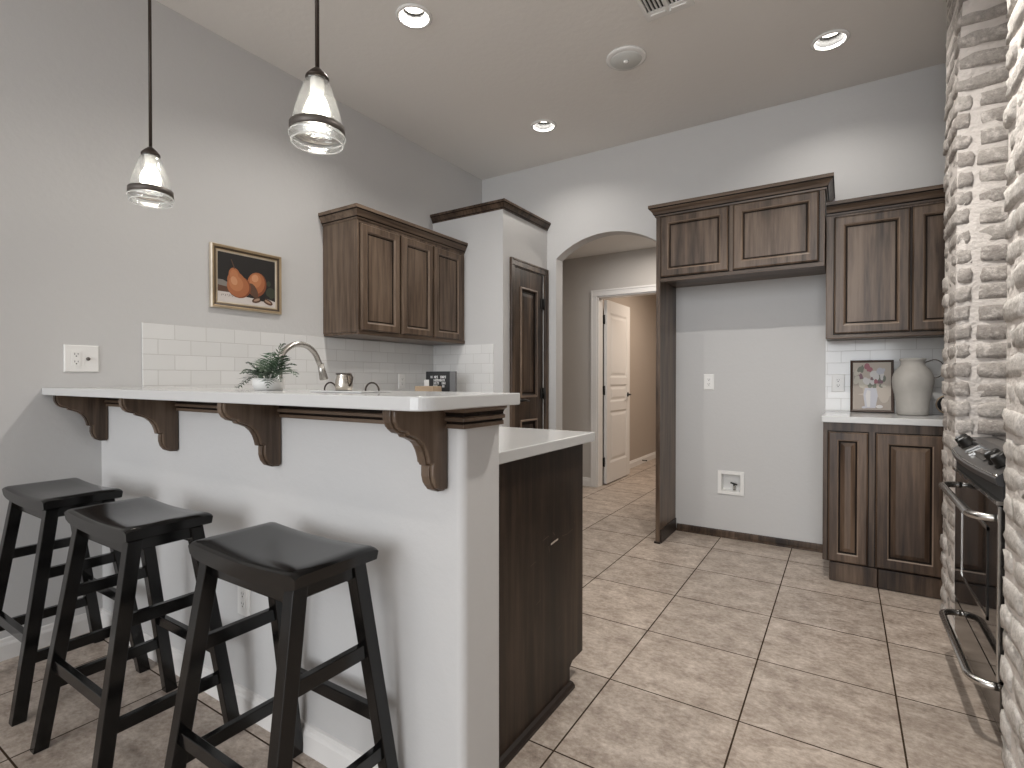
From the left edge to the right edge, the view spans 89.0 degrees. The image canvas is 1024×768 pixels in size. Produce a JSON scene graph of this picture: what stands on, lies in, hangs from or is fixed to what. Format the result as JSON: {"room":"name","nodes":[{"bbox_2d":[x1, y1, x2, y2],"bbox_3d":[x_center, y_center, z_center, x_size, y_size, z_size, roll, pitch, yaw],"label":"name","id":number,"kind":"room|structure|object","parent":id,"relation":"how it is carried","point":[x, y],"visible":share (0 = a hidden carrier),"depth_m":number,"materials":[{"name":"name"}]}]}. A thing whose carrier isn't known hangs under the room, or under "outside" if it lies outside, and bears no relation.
{"room":"kitchen","nodes":[
{"label":"kitchen","id":0,"kind":"room"},
{"bbox_2d":[0,0,481,638],"bbox_3d":[-3.559,-1.399,-0.099,0.100,5.100,12.030,0,1,32],"label":"wall","id":1,"kind":"structure","parent":0,"point":[84,260],"depth_m":2.50,"materials":[{"name":"grey paint"}]},
{"bbox_2d":[63,344,98,371],"bbox_3d":[-1.937,-0.114,2.348,0.019,0.121,0.127,0,1,32],"label":"wall outlet","id":2,"kind":"object","parent":1,"relation":"attached to","point":[77,358],"visible":1,"depth_m":2.35,"materials":[{"name":"white plastic"}]},
{"bbox_2d":[72,351,80,365],"bbox_3d":[-1.949,-0.114,2.332,0.002,0.066,0.033,0,1,33],"label":"receptacle","id":3,"kind":"object","parent":2,"relation":"attached to","point":[76,355],"depth_m":2.33,"materials":[{"name":"grey plastic"}]},
{"bbox_2d":[0,608,377,767],"bbox_3d":[-3.434,1.123,-1.944,2.116,0.088,9.014,0,1,32],"label":"baseboard","id":4,"kind":"structure","parent":1,"relation":"attached to","point":[321,746],"depth_m":1.78,"materials":[{"name":"white wood"}]},
{"bbox_2d":[209,242,281,314],"bbox_3d":[-1.518,-0.595,2.996,0.022,0.352,0.420,0,1,32],"label":"picture","id":5,"kind":"object","parent":1,"relation":"attached to","point":[240,279],"visible":1,"depth_m":2.98,"materials":[{"name":"multicoloured paper"}]},
{"bbox_2d":[218,251,274,307],"bbox_3d":[-1.519,-0.595,2.996,0.002,0.272,0.340,0,1,33],"label":"painting","id":6,"kind":"object","parent":5,"relation":"attached to","point":[247,280],"depth_m":2.99,"materials":[{"name":"multicoloured paint"}]},
{"bbox_2d":[142,322,433,390],"bbox_3d":[-1.236,-0.067,3.459,0.008,0.488,2.146,0,1,32],"label":"backsplash","id":7,"kind":"structure","parent":1,"relation":"attached to","point":[172,355],"depth_m":3.06,"materials":[{"name":"tile"}]},
{"bbox_2d":[318,203,467,344],"bbox_3d":[-0.810,-0.719,3.785,0.368,0.803,1.127,0,1,32],"label":"upper cabinet","id":8,"kind":"object","parent":1,"relation":"attached to","point":[388,278],"visible":1,"depth_m":3.48,"materials":[{"name":"brown wood"}]},
{"bbox_2d":[398,374,404,388],"bbox_3d":[-0.853,-0.021,4.045,0.009,0.115,0.072,0,1,32],"label":"wall outlet","id":9,"kind":"object","parent":1,"relation":"attached to","point":[401,377],"visible":1,"depth_m":4.03,"materials":[{"name":"white plastic"}]},
{"bbox_2d":[252,378,284,389],"bbox_3d":[-0.805,0.000,1.722,0.100,0.039,0.100,0,1,33],"label":"bowl","id":10,"kind":"object","parent":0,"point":[257,384],"depth_m":1.68,"materials":[{"name":"white ceramic"}]},
{"bbox_2d":[101,406,498,767],"bbox_3d":[-0.968,0.593,1.923,2.116,1.080,0.166,0,1,32],"label":"wall","id":11,"kind":"structure","parent":0,"point":[433,578],"depth_m":1.46,"materials":[{"name":"grey paint"}]},
{"bbox_2d":[53,395,107,440],"bbox_3d":[-1.906,0.153,2.304,0.042,0.211,0.188,0,1,32],"label":"corbel","id":12,"kind":"object","parent":11,"relation":"attached to","point":[94,411],"visible":0.96,"depth_m":2.32,"materials":[{"name":"brown wood"}]},
{"bbox_2d":[119,398,177,450],"bbox_3d":[-1.365,0.156,1.959,0.042,0.211,0.188,0,1,32],"label":"corbel","id":13,"kind":"object","parent":11,"relation":"attached to","point":[162,415],"visible":0.94,"depth_m":1.98,"materials":[{"name":"brown wood"}]},
{"bbox_2d":[237,586,250,616],"bbox_3d":[-0.923,0.740,1.792,0.074,0.118,0.009,0,1,32],"label":"wall outlet","id":14,"kind":"object","parent":11,"relation":"attached to","point":[244,595],"visible":0.83,"depth_m":1.78,"materials":[{"name":"white plastic"}]},
{"bbox_2d":[240,589,245,609],"bbox_3d":[-0.925,0.740,1.789,0.033,0.066,0.002,0,1,33],"label":"receptacle","id":15,"kind":"object","parent":14,"relation":"attached to","point":[242,591],"depth_m":1.79,"materials":[{"name":"grey plastic"}]},
{"bbox_2d":[217,403,280,466],"bbox_3d":[-0.808,0.159,1.605,0.042,0.211,0.188,0,1,32],"label":"corbel","id":16,"kind":"object","parent":11,"relation":"attached to","point":[263,422],"visible":0.94,"depth_m":1.62,"materials":[{"name":"brown wood"}]},
{"bbox_2d":[42,387,519,410],"bbox_3d":[-0.996,0.035,1.815,2.177,0.031,0.389,0,1,32],"label":"countertop","id":17,"kind":"structure","parent":11,"relation":"on","point":[394,400],"depth_m":1.33,"materials":[{"name":"white stone"}]},
{"bbox_2d":[236,343,298,389],"bbox_3d":[-0.785,-0.058,1.714,0.268,0.155,0.167,0,1,32],"label":"potted fern","id":18,"kind":"object","parent":17,"relation":"on","point":[271,382],"visible":1,"depth_m":1.70,"materials":[{"name":"green plant"}]},
{"bbox_2d":[310,382,391,392],"bbox_3d":[-0.451,0.008,1.455,0.229,0.029,0.110,0,1,32],"label":"tray","id":19,"kind":"object","parent":17,"relation":"on","point":[326,384],"visible":0.94,"depth_m":1.42,"materials":[{"name":"white stone"}]},
{"bbox_2d":[335,373,352,389],"bbox_3d":[-0.466,-0.006,1.447,0.048,0.048,0.055,0,1,-23],"label":"creamer","id":20,"kind":"object","parent":19,"relation":"on","point":[344,381],"visible":0.99,"depth_m":1.43,"materials":[{"name":"silver metal"}]},
{"bbox_2d":[104,398,506,428],"bbox_3d":[-0.965,0.078,1.903,2.138,0.054,0.188,0,1,32],"label":"trim","id":21,"kind":"structure","parent":11,"relation":"attached to","point":[468,418],"depth_m":1.47,"materials":[{"name":"brown wood"}]},
{"bbox_2d":[382,410,447,491],"bbox_3d":[-0.228,0.163,1.235,0.042,0.211,0.188,0,1,32],"label":"corbel","id":22,"kind":"object","parent":11,"relation":"attached to","point":[426,431],"visible":0.95,"depth_m":1.25,"materials":[{"name":"brown wood"}]},
{"bbox_2d":[433,209,510,426],"bbox_3d":[-0.336,-0.115,4.224,0.703,2.455,0.110,0,1,32],"label":"wall","id":23,"kind":"structure","parent":0,"point":[487,255],"depth_m":4.06,"materials":[{"name":"grey paint"}]},
{"bbox_2d":[433,344,493,391],"bbox_3d":[-0.400,-0.070,4.195,0.609,0.482,0.008,0,1,32],"label":"backsplash","id":24,"kind":"structure","parent":23,"relation":"attached to","point":[473,364],"depth_m":4.15,"materials":[{"name":"tile"}]},
{"bbox_2d":[430,198,550,230],"bbox_3d":[-0.171,-1.373,4.438,0.739,0.066,0.738,0,1,32],"label":"trim","id":25,"kind":"structure","parent":23,"relation":"attached to","point":[499,204],"depth_m":4.16,"materials":[{"name":"brown wood"}]},
{"bbox_2d":[0,458,1004,767],"bbox_3d":[-0.186,1.198,0.189,5.505,0.100,16.100,0,1,32],"label":"floor","id":26,"kind":"structure","parent":0,"point":[699,650],"depth_m":1.99,"materials":[{"name":"tile"}]},
{"bbox_2d":[0,478,149,726],"bbox_3d":[-1.738,0.765,2.015,0.463,0.734,0.409,0,1,32],"label":"bar stool","id":27,"kind":"object","parent":26,"relation":"on","point":[47,501],"visible":0.88,"depth_m":1.92,"materials":[{"name":"black paint"}]},
{"bbox_2d":[30,497,239,767],"bbox_3d":[-1.189,0.768,1.658,0.463,0.734,0.409,0,1,32],"label":"bar stool","id":28,"kind":"object","parent":26,"relation":"on","point":[133,527],"visible":0.94,"depth_m":1.61,"materials":[{"name":"black paint"}]},
{"bbox_2d":[164,522,398,767],"bbox_3d":[-0.586,0.771,1.329,0.463,0.734,0.409,0,1,32],"label":"bar stool","id":29,"kind":"object","parent":26,"relation":"on","point":[285,565],"visible":1,"depth_m":1.30,"materials":[{"name":"black paint"}]},
{"bbox_2d":[499,444,582,767],"bbox_3d":[-0.480,0.678,2.128,1.410,0.906,0.701,0,1,32],"label":"base cabinet","id":30,"kind":"object","parent":26,"relation":"on","point":[541,496],"visible":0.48,"depth_m":1.73,"materials":[{"name":"brown wood"}]},
{"bbox_2d":[499,426,594,464],"bbox_3d":[-0.361,0.200,2.900,2.068,0.036,2.138,0,1,32],"label":"countertop","id":31,"kind":"structure","parent":30,"relation":"on","point":[515,443],"depth_m":1.82,"materials":[{"name":"white stone"}]},
{"bbox_2d":[276,341,327,379],"bbox_3d":[-0.870,0.004,2.183,0.092,0.367,0.259,0,1,32],"label":"faucet","id":32,"kind":"object","parent":31,"relation":"on","point":[321,368],"visible":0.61,"depth_m":2.22,"materials":[{"name":"silver metal"}]},
{"bbox_2d":[415,386,441,391],"bbox_3d":[-0.619,0.094,3.845,0.175,0.157,0.100,0,1,32],"label":"wooden box","id":33,"kind":"object","parent":31,"relation":"on","point":[417,388],"visible":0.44,"depth_m":3.80,"materials":[{"name":"brown wood"}]},
{"bbox_2d":[424,380,428,385],"bbox_3d":[-0.636,-0.009,3.882,0.045,0.046,0.004,0,1,32],"label":"card","id":34,"kind":"object","parent":33,"relation":"on","point":[426,382],"visible":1,"depth_m":3.88,"materials":[{"name":"white paper"}]},
{"bbox_2d":[426,371,456,391],"bbox_3d":[-0.544,0.037,4.014,0.252,0.268,0.037,0,1,21],"label":"letter board","id":35,"kind":"object","parent":31,"relation":"on","point":[447,380],"visible":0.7,"depth_m":3.99,"materials":[{"name":"black paper"}]},
{"bbox_2d":[648,172,834,543],"bbox_3d":[1.532,-0.060,3.532,1.102,2.357,0.454,0,1,32],"label":"tall cabinet","id":36,"kind":"object","parent":26,"relation":"on","point":[777,230],"visible":0.9,"depth_m":3.43,"materials":[{"name":"brown wood"}]},
{"bbox_2d":[822,422,943,598],"bbox_3d":[2.417,0.670,2.912,1.155,0.903,0.559,0,1,32],"label":"base cabinet","id":37,"kind":"object","parent":26,"relation":"on","point":[883,496],"visible":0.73,"depth_m":2.83,"materials":[{"name":"brown wood"}]},
{"bbox_2d":[821,411,943,426],"bbox_3d":[2.409,0.200,2.900,1.164,0.036,0.565,0,1,32],"label":"countertop","id":38,"kind":"structure","parent":37,"relation":"on","point":[828,416],"depth_m":2.88,"materials":[{"name":"white stone"}]},
{"bbox_2d":[850,360,893,412],"bbox_3d":[2.263,0.013,3.279,0.226,0.328,0.051,0,1,32],"label":"picture","id":39,"kind":"object","parent":38,"relation":"on","point":[871,390],"visible":1,"depth_m":3.28,"materials":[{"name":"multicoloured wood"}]},
{"bbox_2d":[892,358,942,415],"bbox_3d":[2.331,0.016,3.026,0.209,0.328,0.198,0,1,-9],"label":"jug","id":40,"kind":"object","parent":38,"relation":"on","point":[913,381],"visible":0.97,"depth_m":2.96,"materials":[{"name":"beige ceramic"}]},
{"bbox_2d":[935,395,943,412],"bbox_3d":[2.568,0.120,3.070,0.114,0.114,0.034,0,1,32],"label":"plate","id":41,"kind":"object","parent":38,"relation":"on","point":[938,401],"visible":0.28,"depth_m":3.10,"materials":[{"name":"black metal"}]},
{"bbox_2d":[939,433,1005,732],"bbox_3d":[1.941,0.672,1.768,0.720,0.925,0.779,0,1,32],"label":"range","id":42,"kind":"object","parent":26,"relation":"on","point":[979,484],"visible":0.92,"depth_m":1.81,"materials":[{"name":"grey metal"}]},
{"bbox_2d":[992,435,1005,441],"bbox_3d":[2.023,0.223,1.712,0.526,0.012,0.778,0,1,33],"label":"cooktop","id":43,"kind":"object","parent":42,"relation":"in","point":[1000,438],"depth_m":2.09,"materials":[{"name":"black glass"}]},
{"bbox_2d":[940,0,1023,767],"bbox_3d":[1.902,-0.380,1.633,0.668,3.030,1.736,0,1,32],"label":"brick surround","id":44,"kind":"object","parent":26,"relation":"on","point":[982,370],"visible":0.8,"depth_m":2.19,"materials":[{"name":"white brick"}]},
{"bbox_2d":[511,213,546,428],"bbox_3d":[0.103,-0.116,4.361,0.110,2.455,0.592,0,1,32],"label":"wall","id":45,"kind":"structure","parent":0,"point":[528,240],"depth_m":4.33,"materials":[{"name":"grey paint"}]},
{"bbox_2d":[510,257,548,428],"bbox_3d":[0.151,0.059,4.315,0.022,2.105,0.600,0,1,32],"label":"trim","id":46,"kind":"structure","parent":45,"relation":"attached to","point":[514,262],"depth_m":4.27,"materials":[{"name":"brown wood"}]},
{"bbox_2d":[515,267,544,428],"bbox_3d":[0.150,0.084,4.321,0.094,2.036,0.490,0,1,32],"label":"door","id":47,"kind":"structure","parent":45,"relation":"in","point":[529,300],"depth_m":4.33,"materials":[{"name":"brown wood"}]},
{"bbox_2d":[156,0,946,179],"bbox_3d":[0.553,-2.932,1.312,5.505,2.060,5.450,0,1,32],"label":"ceiling","id":48,"kind":"structure","parent":0,"point":[468,87],"depth_m":3.09,"materials":[{"name":"white paint"}]},
{"bbox_2d":[127,0,173,201],"bbox_3d":[-1.463,-1.321,2.106,0.163,1.176,0.163,0,1,32],"label":"pendant lamp","id":49,"kind":"object","parent":48,"relation":"hanging from","point":[150,177],"visible":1,"depth_m":2.10,"materials":[{"name":"clear glass"}]},
{"bbox_2d":[145,154,156,166],"bbox_3d":[-1.463,-0.904,2.110,0.040,0.042,0.040,0,1,33],"label":"socket","id":50,"kind":"object","parent":49,"relation":"attached to","point":[150,159],"depth_m":2.10,"materials":[{"name":"white ceramic"}]},
{"bbox_2d":[289,0,344,145],"bbox_3d":[-0.578,-1.308,1.542,0.163,1.192,0.163,0,1,32],"label":"pendant lamp","id":51,"kind":"object","parent":48,"relation":"hanging from","point":[317,112],"visible":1,"depth_m":1.53,"materials":[{"name":"clear glass"}]},
{"bbox_2d":[310,76,323,94],"bbox_3d":[-0.578,-0.883,1.546,0.040,0.042,0.040,0,1,33],"label":"socket","id":52,"kind":"object","parent":51,"relation":"attached to","point":[316,82],"depth_m":1.53,"materials":[{"name":"white glass"}]},
{"bbox_2d":[395,3,431,28],"bbox_3d":[-0.510,-1.934,2.710,0.190,0.062,0.190,0,1,32],"label":"recessed light","id":53,"kind":"object","parent":48,"relation":"in","point":[410,15],"visible":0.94,"depth_m":2.75,"materials":[{"name":"white plastic"}]},
{"bbox_2d":[531,119,555,132],"bbox_3d":[0.236,-1.945,3.880,0.190,0.062,0.190,0,1,32],"label":"recessed light","id":54,"kind":"object","parent":48,"relation":"in","point":[544,125],"visible":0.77,"depth_m":3.92,"materials":[{"name":"white plastic"}]},
{"bbox_2d":[606,45,645,70],"bbox_3d":[0.671,-1.902,3.064,0.232,0.031,0.232,0,1,32],"label":"ceiling detector","id":55,"kind":"object","parent":48,"relation":"attached to","point":[624,58],"visible":1,"depth_m":3.04,"materials":[{"name":"white plastic"}]},
{"bbox_2d":[610,51,641,69],"bbox_3d":[0.671,-1.902,3.064,0.184,0.007,0.184,0,1,33],"label":"grille","id":56,"kind":"object","parent":55,"relation":"attached to","point":[619,60],"depth_m":3.05,"materials":[{"name":"white plastic"}]},
{"bbox_2d":[636,0,694,21],"bbox_3d":[0.738,-1.898,2.558,0.242,0.030,0.295,0,1,32],"label":"ceiling vent","id":57,"kind":"object","parent":48,"relation":"in","point":[652,10],"visible":1,"depth_m":2.63,"materials":[{"name":"white plastic"}]},
{"bbox_2d":[810,29,849,51],"bbox_3d":[1.771,-1.936,2.902,0.190,0.062,0.190,0,1,32],"label":"recessed light","id":58,"kind":"object","parent":48,"relation":"in","point":[832,39],"visible":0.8,"depth_m":2.94,"materials":[{"name":"white plastic"}]},
{"bbox_2d":[562,247,655,477],"bbox_3d":[1.494,-0.132,5.248,2.320,2.470,0.120,0,1,32],"label":"wall","id":59,"kind":"structure","parent":0,"point":[581,276],"depth_m":5.63,"materials":[{"name":"grey paint"}]},
{"bbox_2d":[603,300,630,483],"bbox_3d":[1.221,0.084,5.947,0.084,2.003,0.749,0,1,32],"label":"door","id":60,"kind":"structure","parent":59,"relation":"in","point":[616,317],"depth_m":5.92,"materials":[{"name":"white wood"}]},
{"bbox_2d":[591,284,655,486],"bbox_3d":[1.279,0.054,5.373,0.948,2.096,0.144,0,1,32],"label":"trim","id":61,"kind":"structure","parent":59,"relation":"attached to","point":[596,339],"depth_m":5.55,"materials":[{"name":"white wood"}]},
{"bbox_2d":[564,235,655,259],"bbox_3d":[1.933,-1.414,6.019,2.420,0.080,3.950,0,1,32],"label":"ceiling","id":62,"kind":"structure","parent":0,"point":[614,243],"depth_m":5.14,"materials":[{"name":"white paint"}]},
{"bbox_2d":[603,294,655,478],"bbox_3d":[1.590,-0.147,6.924,0.100,2.470,2.810,0,1,32],"label":"wall","id":63,"kind":"structure","parent":0,"point":[642,308],"depth_m":7.12,"materials":[{"name":"beige"}]},
{"bbox_2d":[630,451,655,468],"bbox_3d":[2.573,1.045,6.682,1.830,0.092,1.980,0,1,32],"label":"baseboard","id":64,"kind":"structure","parent":63,"relation":"attached to","point":[648,457],"depth_m":7.12,"materials":[{"name":"white wood"}]},
{"bbox_2d":[482,63,945,543],"bbox_3d":[1.462,-0.485,3.914,4.065,3.200,0.120,0,1,32],"label":"wall","id":65,"kind":"structure","parent":0,"point":[763,342],"depth_m":3.70,"materials":[{"name":"grey paint"}]},
{"bbox_2d":[583,477,590,486],"bbox_3d":[0.395,1.057,5.283,0.440,0.092,1.020,0,1,32],"label":"baseboard","id":66,"kind":"structure","parent":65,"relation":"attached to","point":[586,481],"depth_m":5.61,"materials":[{"name":"white"}]},
{"bbox_2d":[704,374,713,389],"bbox_3d":[1.454,-0.015,3.847,0.072,0.115,0.009,0,1,32],"label":"wall outlet","id":67,"kind":"object","parent":65,"relation":"attached to","point":[708,378],"visible":1,"depth_m":3.84,"materials":[{"name":"white plastic"}]},
{"bbox_2d":[706,378,710,385],"bbox_3d":[1.452,-0.015,3.844,0.033,0.066,0.002,0,1,33],"label":"receptacle","id":68,"kind":"object","parent":67,"relation":"attached to","point":[708,380],"depth_m":3.84,"materials":[{"name":"grey plastic"}]},
{"bbox_2d":[718,470,743,495],"bbox_3d":[1.605,0.715,3.805,0.179,0.172,0.088,0,1,32],"label":"box","id":69,"kind":"object","parent":65,"relation":"attached to","point":[729,482],"visible":1,"depth_m":3.81,"materials":[{"name":"white plastic"}]},
{"bbox_2d":[676,523,822,552],"bbox_3d":[1.666,1.091,3.714,0.971,0.052,0.022,0,1,32],"label":"baseboard","id":70,"kind":"structure","parent":65,"relation":"attached to","point":[808,546],"depth_m":3.69,"materials":[{"name":"brown wood"}]},
{"bbox_2d":[832,374,844,391],"bbox_3d":[2.132,-0.006,3.406,0.072,0.115,0.009,0,1,32],"label":"wall outlet","id":71,"kind":"object","parent":65,"relation":"attached to","point":[838,380],"visible":1,"depth_m":3.40,"materials":[{"name":"white plastic"}]},
{"bbox_2d":[835,378,840,387],"bbox_3d":[2.130,-0.006,3.403,0.033,0.066,0.002,0,1,33],"label":"receptacle","id":72,"kind":"object","parent":71,"relation":"attached to","point":[837,380],"depth_m":3.40,"materials":[{"name":"grey plastic"}]},
{"bbox_2d":[825,337,943,413],"bbox_3d":[2.565,-0.050,3.139,1.159,0.460,0.008,0,1,32],"label":"backsplash","id":73,"kind":"structure","parent":65,"relation":"attached to","point":[839,354],"depth_m":3.30,"materials":[{"name":"tile"}]},
{"bbox_2d":[826,184,944,340],"bbox_3d":[2.469,-0.679,2.977,1.150,0.818,0.374,0,1,32],"label":"upper cabinet","id":74,"kind":"object","parent":65,"relation":"attached to","point":[885,258],"visible":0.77,"depth_m":3.00,"materials":[{"name":"brown wood"}]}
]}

